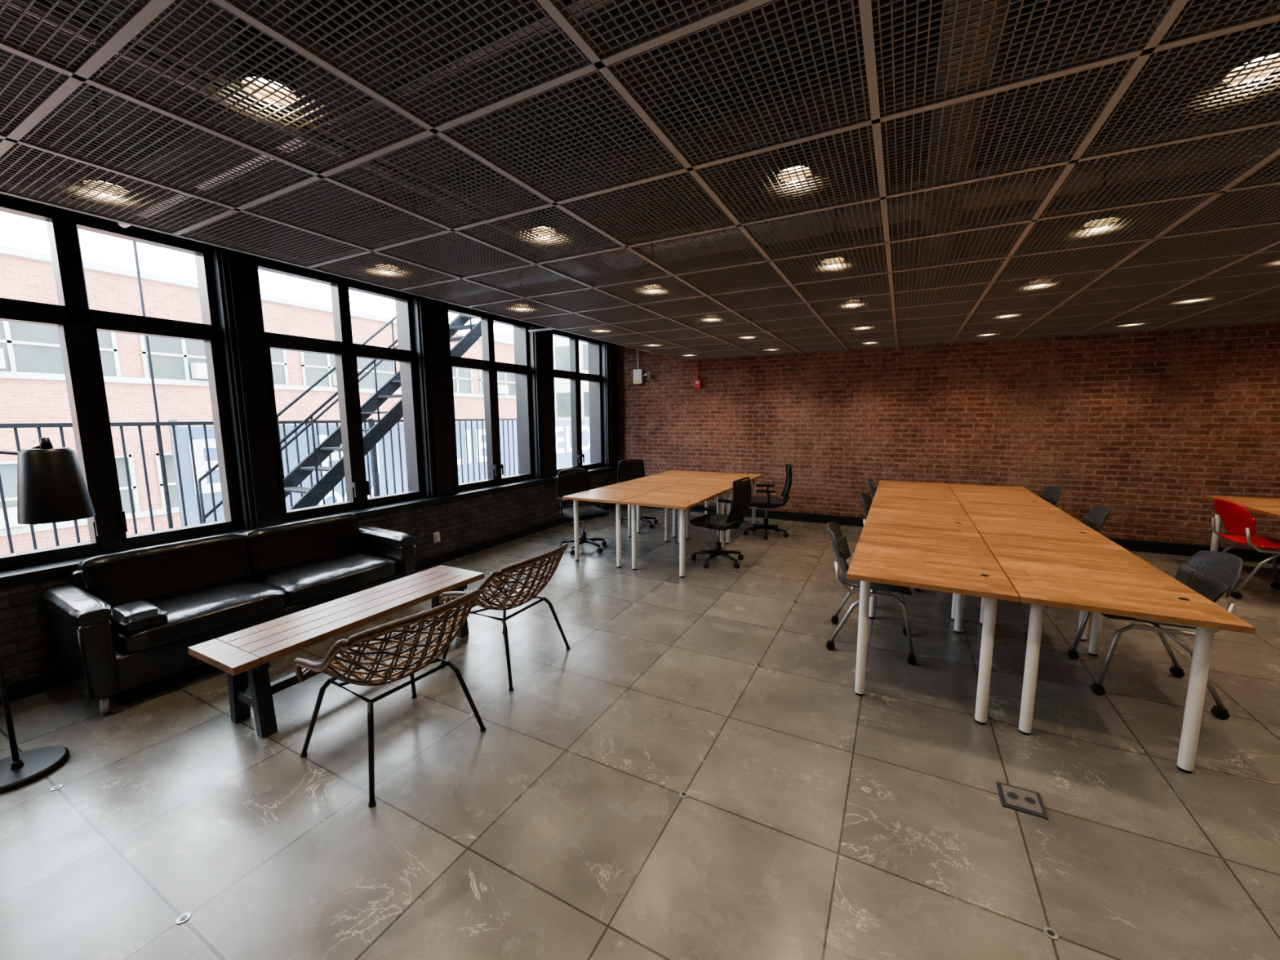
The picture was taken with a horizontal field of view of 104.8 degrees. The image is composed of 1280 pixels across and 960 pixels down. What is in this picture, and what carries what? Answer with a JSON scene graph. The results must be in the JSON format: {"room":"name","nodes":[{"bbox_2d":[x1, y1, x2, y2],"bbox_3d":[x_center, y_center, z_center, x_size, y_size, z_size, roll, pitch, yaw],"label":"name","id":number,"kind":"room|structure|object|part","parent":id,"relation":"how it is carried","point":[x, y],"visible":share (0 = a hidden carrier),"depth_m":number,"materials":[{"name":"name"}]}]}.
{"room":"coworking office","nodes":[
{"label":"coworking office","id":0,"kind":"room"},
{"bbox_2d":[0,142,617,684],"bbox_3d":[-2.936,-0.543,4.379,0.400,3.200,10.250,3,8,28],"label":"wall","id":1,"kind":"structure","parent":0,"point":[465,521],"depth_m":5.18,"materials":[{"name":"paint"}]},
{"bbox_2d":[0,195,242,570],"bbox_3d":[-3.537,-0.582,3.153,0.155,2.140,1.470,3,8,28],"label":"window","id":2,"kind":"structure","parent":1,"relation":"in","point":[77,326],"depth_m":3.19,"materials":[{"name":"black paint"}]},
{"bbox_2d":[0,464,618,583],"bbox_3d":[-2.881,0.335,4.466,0.390,0.035,10.250,3,8,28],"label":"window sill","id":3,"kind":"structure","parent":1,"relation":"attached to","point":[29,571],"depth_m":4.44,"materials":[{"name":"black paint"}]},
{"bbox_2d":[0,502,621,705],"bbox_3d":[-2.746,1.007,4.466,0.020,0.100,10.220,3,8,28],"label":"baseboard","id":4,"kind":"structure","parent":1,"relation":"attached to","point":[27,687],"depth_m":5.39,"materials":[{"name":"black paint"}]},
{"bbox_2d":[255,257,424,521],"bbox_3d":[-2.736,-0.781,4.651,0.155,2.140,1.450,3,8,28],"label":"window","id":5,"kind":"structure","parent":1,"relation":"in","point":[346,353],"depth_m":4.63,"materials":[{"name":"black paint"}]},
{"bbox_2d":[433,531,439,542],"bbox_3d":[-2.222,0.630,5.403,0.033,0.115,0.075,3,8,28],"label":"wall outlet","id":6,"kind":"object","parent":1,"relation":"attached to","point":[436,535],"visible":1,"depth_m":5.38,"materials":[{"name":"white plastic"}]},
{"bbox_2d":[448,304,533,491],"bbox_3d":[-1.877,-0.995,6.259,0.155,2.140,1.420,3,8,28],"label":"window","id":7,"kind":"structure","parent":1,"relation":"in","point":[490,368],"depth_m":6.28,"materials":[{"name":"black paint"}]},
{"bbox_2d":[552,329,602,474],"bbox_3d":[-1.012,-1.211,7.879,0.155,2.140,1.420,3,8,28],"label":"window","id":8,"kind":"structure","parent":1,"relation":"in","point":[575,376],"depth_m":7.91,"materials":[{"name":"black paint"}]},
{"bbox_2d":[0,505,1279,959],"bbox_3d":[1.592,1.441,2.223,10.700,0.250,10.650,3,8,28],"label":"floor","id":9,"kind":"structure","parent":0,"point":[818,819],"depth_m":2.12,"materials":[{"name":"tile"}]},
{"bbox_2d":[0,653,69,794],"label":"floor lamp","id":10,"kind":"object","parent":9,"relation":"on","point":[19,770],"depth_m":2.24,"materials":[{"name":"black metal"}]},
{"bbox_2d":[0,437,95,524],"label":"lampshade","id":11,"kind":"object","parent":10,"relation":"attached to","point":[51,486],"depth_m":2.02,"materials":[{"name":"black metal"}]},
{"bbox_2d":[40,513,417,716],"bbox_3d":[-2.724,0.776,3.568,0.760,0.788,1.950,4,9,30],"label":"leather sofa","id":12,"kind":"object","parent":9,"relation":"on","point":[123,620],"visible":0.96,"depth_m":3.16,"materials":[{"name":"black leather"}]},
{"bbox_3d":[-3.182,0.938,2.802,0.760,0.430,0.120,4,9,30],"label":"arm","id":13,"kind":"part","parent":12,"relation":"part of","materials":[{"name":"black leather"}]},
{"bbox_2d":[109,600,168,633],"bbox_3d":[-2.912,0.788,2.850,0.340,0.130,0.200,4,9,30],"label":"bolster cushion","id":14,"kind":"object","parent":12,"relation":"on","point":[142,616],"depth_m":2.78,"materials":[{"name":"black leather"}]},
{"bbox_3d":[-3.000,0.751,3.728,0.120,0.600,1.700,4,9,30],"label":"frame","id":15,"kind":"part","parent":12,"relation":"part of","materials":[{"name":"black leather"}]},
{"bbox_2d":[77,533,252,608],"bbox_3d":[-3.123,0.606,3.301,0.160,0.368,0.816,-7,3,31],"label":"cushion","id":16,"kind":"object","parent":12,"relation":"on","point":[156,572],"depth_m":3.22,"materials":[{"name":"black leather"}]},
{"bbox_2d":[111,579,286,653],"bbox_3d":[-2.854,0.847,3.174,0.580,0.180,0.814,4,9,30],"label":"seat cushion","id":17,"kind":"object","parent":12,"relation":"on","point":[203,612],"depth_m":3.07,"materials":[{"name":"black leather"}]},
{"bbox_2d":[242,513,362,577],"bbox_3d":[-2.708,0.512,4.003,0.160,0.368,0.816,-7,3,31],"label":"cushion","id":18,"kind":"object","parent":12,"relation":"on","point":[271,549],"depth_m":3.90,"materials":[{"name":"black leather"}]},
{"bbox_2d":[254,552,397,604],"bbox_3d":[-2.439,0.753,3.875,0.580,0.180,0.814,4,9,30],"label":"seat cushion","id":19,"kind":"object","parent":12,"relation":"on","point":[321,580],"depth_m":3.72,"materials":[{"name":"black leather"}]},
{"bbox_3d":[-2.266,0.731,4.349,0.760,0.430,0.120,4,9,30],"label":"arm","id":20,"kind":"part","parent":12,"relation":"part of","materials":[{"name":"black leather"}]},
{"bbox_2d":[187,564,484,737],"bbox_3d":[-1.732,0.998,3.124,0.460,0.452,1.575,3,8,28],"label":"coffee table","id":21,"kind":"object","parent":9,"relation":"on","point":[246,655],"visible":0.88,"depth_m":2.69,"materials":[{"name":"brown wood"}]},
{"bbox_2d":[293,588,485,807],"bbox_3d":[-1.175,0.918,2.378,0.740,0.788,0.732,4,9,32],"label":"rattan armchair","id":22,"kind":"object","parent":9,"relation":"on","point":[464,604],"visible":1,"depth_m":2.16,"materials":[{"name":"brown wicker"}]},
{"bbox_2d":[439,542,569,691],"bbox_3d":[-0.853,0.805,3.234,0.739,0.788,0.732,3,8,27],"label":"rattan armchair","id":23,"kind":"object","parent":9,"relation":"on","point":[538,562],"visible":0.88,"depth_m":3.01,"materials":[{"name":"brown wicker"}]},
{"bbox_3d":[-0.892,1.003,3.281,0.608,0.385,0.608,3,8,27],"label":"leg frame","id":24,"kind":"part","parent":23,"relation":"part of","materials":[{"name":"black metal"}]},
{"bbox_2d":[555,468,608,555],"bbox_3d":[-0.693,0.363,5.974,0.620,0.962,0.615,-5,9,-32],"label":"chair","id":25,"kind":"object","parent":9,"relation":"on","point":[568,482],"visible":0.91,"depth_m":6.07,"materials":[{"name":"black plastic"}]},
{"bbox_3d":[-0.676,0.392,5.949,0.480,0.099,0.470,-5,9,-32],"label":"seat","id":26,"kind":"part","parent":25,"relation":"part of","materials":[{"name":"black fabric"}]},
{"bbox_2d":[562,480,675,567],"bbox_3d":[-0.181,0.481,5.894,0.724,0.741,1.459,3,8,28],"label":"table","id":27,"kind":"object","parent":9,"relation":"on","point":[615,493],"visible":0.91,"depth_m":5.51,"materials":[{"name":"brown wood"}]},
{"bbox_2d":[616,458,657,528],"bbox_3d":[-0.026,0.192,7.263,0.620,0.962,0.615,-4,8,-24],"label":"chair","id":28,"kind":"object","parent":9,"relation":"on","point":[627,470],"visible":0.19,"depth_m":7.47,"materials":[{"name":"black plastic"}]},
{"bbox_2d":[50,520,1244,940],"bbox_3d":[1.050,1.124,3.715,7.416,0.004,6.186,3,8,28],"label":"studs","id":29,"kind":"object","parent":9,"relation":"on","point":[1051,933],"visible":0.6,"depth_m":1.60,"materials":[{"name":"black paint"}]},
{"bbox_2d":[629,470,715,537],"bbox_3d":[0.505,0.310,7.177,0.724,0.741,1.459,3,8,28],"label":"table","id":30,"kind":"object","parent":9,"relation":"on","point":[676,477],"visible":0.67,"depth_m":6.84,"materials":[{"name":"brown wood"}]},
{"bbox_2d":[620,484,732,577],"bbox_3d":[0.464,0.520,5.554,0.724,0.741,1.459,3,8,28],"label":"table","id":31,"kind":"object","parent":9,"relation":"on","point":[682,497],"visible":0.95,"depth_m":5.16,"materials":[{"name":"brown wood"}]},
{"bbox_2d":[689,476,751,568],"bbox_3d":[0.872,0.428,5.377,0.615,0.962,0.620,5,9,36],"label":"chair","id":32,"kind":"object","parent":9,"relation":"on","point":[741,490],"visible":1,"depth_m":5.21,"materials":[{"name":"black metal"}]},
{"bbox_3d":[0.845,0.452,5.399,0.470,0.099,0.480,5,9,36],"label":"seat","id":33,"kind":"part","parent":32,"relation":"part of","materials":[{"name":"black fabric"}]},
{"bbox_2d":[678,471,762,543],"bbox_3d":[1.150,0.349,6.838,0.724,0.741,1.459,3,8,28],"label":"table","id":34,"kind":"object","parent":9,"relation":"on","point":[717,479],"visible":0.55,"depth_m":6.69,"materials":[{"name":"brown wood"}]},
{"bbox_2d":[743,463,792,539],"bbox_3d":[1.708,0.264,6.604,0.615,0.962,0.620,1,8,13],"label":"chair","id":35,"kind":"object","parent":9,"relation":"on","point":[766,502],"visible":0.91,"depth_m":6.51,"materials":[{"name":"black plastic"}]},
{"bbox_3d":[1.676,0.289,6.614,0.470,0.099,0.480,1,8,13],"label":"seat","id":36,"kind":"part","parent":35,"relation":"part of","materials":[{"name":"black fabric"}]},
{"bbox_2d":[826,521,916,665],"bbox_3d":[1.608,0.736,3.461,0.592,0.832,0.510,3,8,25],"label":"chair","id":37,"kind":"object","parent":9,"relation":"on","point":[839,542],"visible":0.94,"depth_m":3.33,"materials":[{"name":"grey plastic"}]},
{"bbox_2d":[866,477,876,499],"bbox_3d":[3.045,0.403,5.958,0.592,0.832,0.510,3,8,23],"label":"chair","id":38,"kind":"object","parent":9,"relation":"on","point":[873,488],"visible":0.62,"depth_m":5.90,"materials":[{"name":"grey plastic"}]},
{"bbox_2d":[858,493,921,591],"bbox_3d":[2.424,0.560,4.775,0.592,0.832,0.510,4,9,32],"label":"chair","id":39,"kind":"object","parent":9,"relation":"on","point":[866,501],"visible":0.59,"depth_m":4.91,"materials":[{"name":"grey plastic"}]},
{"bbox_2d":[874,480,958,501],"bbox_3d":[3.178,0.472,5.765,0.759,0.741,1.459,3,8,28],"label":"table","id":40,"kind":"object","parent":9,"relation":"on","point":[900,489],"visible":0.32,"depth_m":5.59,"materials":[{"name":"brown wood"}]},
{"bbox_2d":[865,496,977,620],"bbox_3d":[2.492,0.643,4.482,0.759,0.741,1.459,3,8,28],"label":"table","id":41,"kind":"object","parent":9,"relation":"on","point":[918,513],"visible":0.45,"depth_m":4.26,"materials":[{"name":"brown wood"}]},
{"bbox_2d":[846,522,1019,724],"bbox_3d":[1.806,0.814,3.198,0.759,0.741,1.459,3,8,28],"label":"table","id":42,"kind":"object","parent":9,"relation":"on","point":[960,562],"visible":1,"depth_m":2.80,"materials":[{"name":"brown wood"}]},
{"bbox_2d":[947,483,1057,507],"bbox_3d":[3.854,0.513,5.409,0.759,0.741,1.459,3,8,28],"label":"table","id":43,"kind":"object","parent":9,"relation":"on","point":[1018,495],"visible":0.38,"depth_m":5.25,"materials":[{"name":"brown wood"}]},
{"bbox_2d":[995,781,1048,819],"bbox_3d":[1.590,1.331,2.056,0.150,0.011,0.150,3,8,28],"label":"outlet box","id":44,"kind":"object","parent":9,"relation":"on","point":[1025,801],"visible":1,"depth_m":2.04,"materials":[{"name":"metal"}]},
{"bbox_2d":[959,501,1115,641],"bbox_3d":[3.168,0.684,4.126,0.759,0.741,1.459,3,8,28],"label":"table","id":45,"kind":"object","parent":9,"relation":"on","point":[1052,522],"visible":0.56,"depth_m":3.90,"materials":[{"name":"brown wood"}]},
{"bbox_2d":[1038,485,1062,506],"bbox_3d":[4.208,0.465,5.407,0.592,0.832,0.510,3,8,24],"label":"chair","id":46,"kind":"object","parent":9,"relation":"on","point":[1051,494],"visible":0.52,"depth_m":5.33,"materials":[{"name":"grey plastic"}]},
{"bbox_2d":[1018,506,1111,600],"bbox_3d":[3.615,0.618,4.255,0.592,0.832,0.510,4,9,33],"label":"chair","id":47,"kind":"object","parent":9,"relation":"on","point":[1096,517],"visible":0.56,"depth_m":4.17,"materials":[{"name":"grey plastic"}]},
{"bbox_2d":[979,532,1255,773],"bbox_3d":[2.482,0.854,2.843,0.759,0.741,1.459,3,8,28],"label":"table","id":48,"kind":"object","parent":9,"relation":"on","point":[1097,578],"visible":0.91,"depth_m":2.43,"materials":[{"name":"brown wood"}]},
{"bbox_2d":[1066,551,1243,719],"bbox_3d":[2.970,0.803,2.858,0.592,0.832,0.510,3,8,28],"label":"chair","id":49,"kind":"object","parent":9,"relation":"on","point":[1211,574],"visible":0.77,"depth_m":2.76,"materials":[{"name":"grey plastic"}]},
{"bbox_2d":[1202,494,1279,551],"bbox_3d":[5.902,0.627,4.407,0.754,0.741,1.454,3,8,28],"label":"table","id":50,"kind":"object","parent":9,"relation":"on","point":[1266,506],"visible":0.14,"depth_m":4.80,"materials":[{"name":"brown wood"}]},
{"bbox_2d":[1211,497,1279,599],"bbox_3d":[5.449,0.594,4.335,0.592,0.832,0.510,3,8,24],"label":"chair","id":51,"kind":"object","parent":9,"relation":"on","point":[1236,518],"visible":0.98,"depth_m":4.31,"materials":[{"name":"red plastic"}]},
{"bbox_2d":[0,0,1279,360],"bbox_3d":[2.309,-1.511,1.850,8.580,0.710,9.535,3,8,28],"label":"ceiling","id":52,"kind":"structure","parent":0,"point":[149,11],"depth_m":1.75,"materials":[{"name":"grey metal"}]},
{"bbox_2d":[76,40,129,194],"bbox_3d":[-2.136,-1.505,1.929,0.130,0.676,0.130,3,8,28],"label":"recessed light","id":53,"kind":"object","parent":52,"relation":"in","point":[86,51],"visible":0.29,"depth_m":1.93,"materials":[{"name":"black metal"}]},
{"bbox_2d":[235,0,297,106],"bbox_3d":[-1.056,-1.440,1.360,0.130,0.676,0.130,3,8,28],"label":"recessed light","id":54,"kind":"object","parent":52,"relation":"in","point":[261,2],"visible":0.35,"depth_m":1.36,"materials":[{"name":"black metal"}]},
{"bbox_2d":[373,175,398,270],"bbox_3d":[-1.565,-1.648,2.999,0.130,0.676,0.130,3,8,28],"label":"recessed light","id":55,"kind":"object","parent":52,"relation":"in","point":[381,175],"visible":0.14,"depth_m":3.00,"materials":[{"name":"black metal"}]},
{"bbox_2d":[512,219,528,306],"bbox_3d":[-0.993,-1.790,4.069,0.130,0.676,0.130,3,8,28],"label":"recessed light","id":56,"kind":"object","parent":52,"relation":"in","point":[517,220],"visible":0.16,"depth_m":4.06,"materials":[{"name":"black metal"}]},
{"bbox_2d":[529,94,556,235],"bbox_3d":[-0.485,-1.583,2.431,0.130,0.676,0.130,3,8,28],"label":"recessed light","id":57,"kind":"object","parent":52,"relation":"in","point":[539,95],"visible":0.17,"depth_m":2.42,"materials":[{"name":"black metal"}]},
{"bbox_2d":[0,0,1279,360],"bbox_3d":[2.314,-1.168,1.899,8.558,0.004,9.525,3,8,28],"label":"panels","id":58,"kind":"object","parent":52,"relation":"attached to","point":[1270,279],"depth_m":1.86,"materials":[{"name":"black metal"}]},
{"bbox_2d":[0,0,1279,332],"bbox_3d":[1.746,-1.588,1.738,9.900,0.520,10.250,3,8,28],"label":"ductwork","id":59,"kind":"object","parent":52,"relation":"hanging from","point":[583,4],"depth_m":2.43,"materials":[{"name":"black metal"}]},
{"bbox_2d":[643,186,661,288],"bbox_3d":[0.087,-1.725,3.501,0.130,0.676,0.130,3,8,28],"label":"recessed light","id":60,"kind":"object","parent":52,"relation":"in","point":[651,186],"visible":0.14,"depth_m":3.48,"materials":[{"name":"black metal"}]},
{"bbox_2d":[703,254,717,317],"bbox_3d":[0.659,-1.867,4.572,0.130,0.676,0.130,3,8,28],"label":"recessed light","id":61,"kind":"object","parent":52,"relation":"in","point":[710,255],"visible":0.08,"depth_m":4.55,"materials":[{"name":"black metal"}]},
{"bbox_2d":[777,1,813,182],"bbox_3d":[0.595,-1.517,1.863,0.130,0.676,0.130,3,8,28],"label":"recessed light","id":62,"kind":"object","parent":52,"relation":"in","point":[798,22],"visible":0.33,"depth_m":1.85,"materials":[{"name":"black metal"}]},
{"bbox_2d":[822,138,846,263],"bbox_3d":[1.167,-1.660,2.933,0.130,0.676,0.130,3,8,28],"label":"recessed light","id":63,"kind":"object","parent":52,"relation":"in","point":[838,146],"visible":0.21,"depth_m":2.92,"materials":[{"name":"black metal"}]},
{"bbox_2d":[844,231,861,302],"bbox_3d":[1.739,-1.802,4.003,0.130,0.676,0.130,3,8,28],"label":"recessed light","id":64,"kind":"object","parent":52,"relation":"in","point":[854,231],"visible":0.05,"depth_m":3.98,"materials":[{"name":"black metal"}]},
{"bbox_2d":[1030,206,1053,283],"bbox_3d":[2.819,-1.737,3.435,0.130,0.676,0.130,3,8,28],"label":"recessed light","id":65,"kind":"object","parent":52,"relation":"in","point":[1046,206],"visible":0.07,"depth_m":3.43,"materials":[{"name":"black metal"}]},
{"bbox_2d":[1082,69,1122,226],"bbox_3d":[2.247,-1.594,2.365,0.130,0.676,0.130,3,8,28],"label":"recessed light","id":66,"kind":"object","parent":52,"relation":"in","point":[1116,73],"visible":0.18,"depth_m":2.35,"materials":[{"name":"black metal"}]},
{"bbox_2d":[1222,0,1279,84],"bbox_3d":[1.675,-1.452,1.294,0.130,0.676,0.130,3,8,28],"label":"recessed light","id":67,"kind":"object","parent":52,"relation":"in","point":[1264,2],"visible":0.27,"depth_m":1.32,"materials":[{"name":"black metal"}]},
{"bbox_2d":[616,268,1279,551],"bbox_3d":[4.029,-0.880,6.589,10.700,3.200,0.220,3,8,28],"label":"wall","id":68,"kind":"structure","parent":0,"point":[1142,426],"depth_m":6.17,"materials":[{"name":"red brick"}]},
{"bbox_2d":[633,349,643,383],"bbox_3d":[-0.032,-1.966,8.445,0.160,0.620,0.074,3,8,28],"label":"box","id":69,"kind":"object","parent":68,"relation":"attached to","point":[637,373],"visible":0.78,"depth_m":8.44,"materials":[{"name":"white plastic"}]},
{"bbox_2d":[644,372,651,378],"bbox_3d":[0.123,-1.770,8.354,0.100,0.120,0.136,3,8,28],"label":"security camera","id":70,"kind":"object","parent":68,"relation":"attached to","point":[646,375],"visible":1,"depth_m":8.31,"materials":[{"name":"white plastic"}]},
{"bbox_2d":[693,360,702,388],"bbox_3d":[0.934,-1.825,7.953,0.110,0.670,0.065,3,8,28],"label":"fire alarm strobe","id":71,"kind":"object","parent":68,"relation":"attached to","point":[697,383],"visible":0.78,"depth_m":7.96,"materials":[{"name":"red plastic"}]},
{"bbox_2d":[621,504,1279,564],"bbox_3d":[4.028,0.659,6.654,10.200,0.130,0.025,3,8,28],"label":"baseboard","id":72,"kind":"structure","parent":68,"relation":"attached to","point":[1184,549],"depth_m":5.74,"materials":[{"name":"black paint"}]},
{"label":"outside","id":73,"kind":"structure","parent":0,"visible":0},
{"bbox_3d":[-23.975,2.903,24.610,55.050,0.100,100.000,3,8,28],"label":"ground","id":74,"kind":"structure","parent":73,"visible":0},
{"bbox_2d":[0,244,516,555],"bbox_3d":[-16.757,-0.453,12.887,8.350,9.450,35.000,3,8,28],"label":"brick office building","id":75,"kind":"structure","parent":74,"relation":"on","point":[33,388],"depth_m":12.44,"materials":[{"name":"red brick"}]},
{"bbox_2d":[0,228,519,553],"bbox_3d":[-3.951,0.850,5.363,2.080,8.600,10.500,3,8,28],"label":"fire escape","id":76,"kind":"object","parent":74,"relation":"on","point":[313,496],"visible":0.22,"depth_m":5.89,"materials":[{"name":"paint"}]},
{"bbox_2d":[167,419,590,526],"bbox_3d":[-2.594,1.049,14.682,0.168,5.800,16.950,3,8,28],"label":"railing","id":77,"kind":"object","parent":74,"relation":"on","point":[563,428],"visible":0.27,"depth_m":8.90,"materials":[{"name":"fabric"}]},
{"bbox_2d":[493,331,589,420],"bbox_3d":[-1.200,-4.535,34.832,17.000,11.700,7.040,3,8,28],"label":"building","id":78,"kind":"structure","parent":74,"relation":"on","point":[561,345],"depth_m":32.53,"materials":[{"name":"concrete"}]}
]}

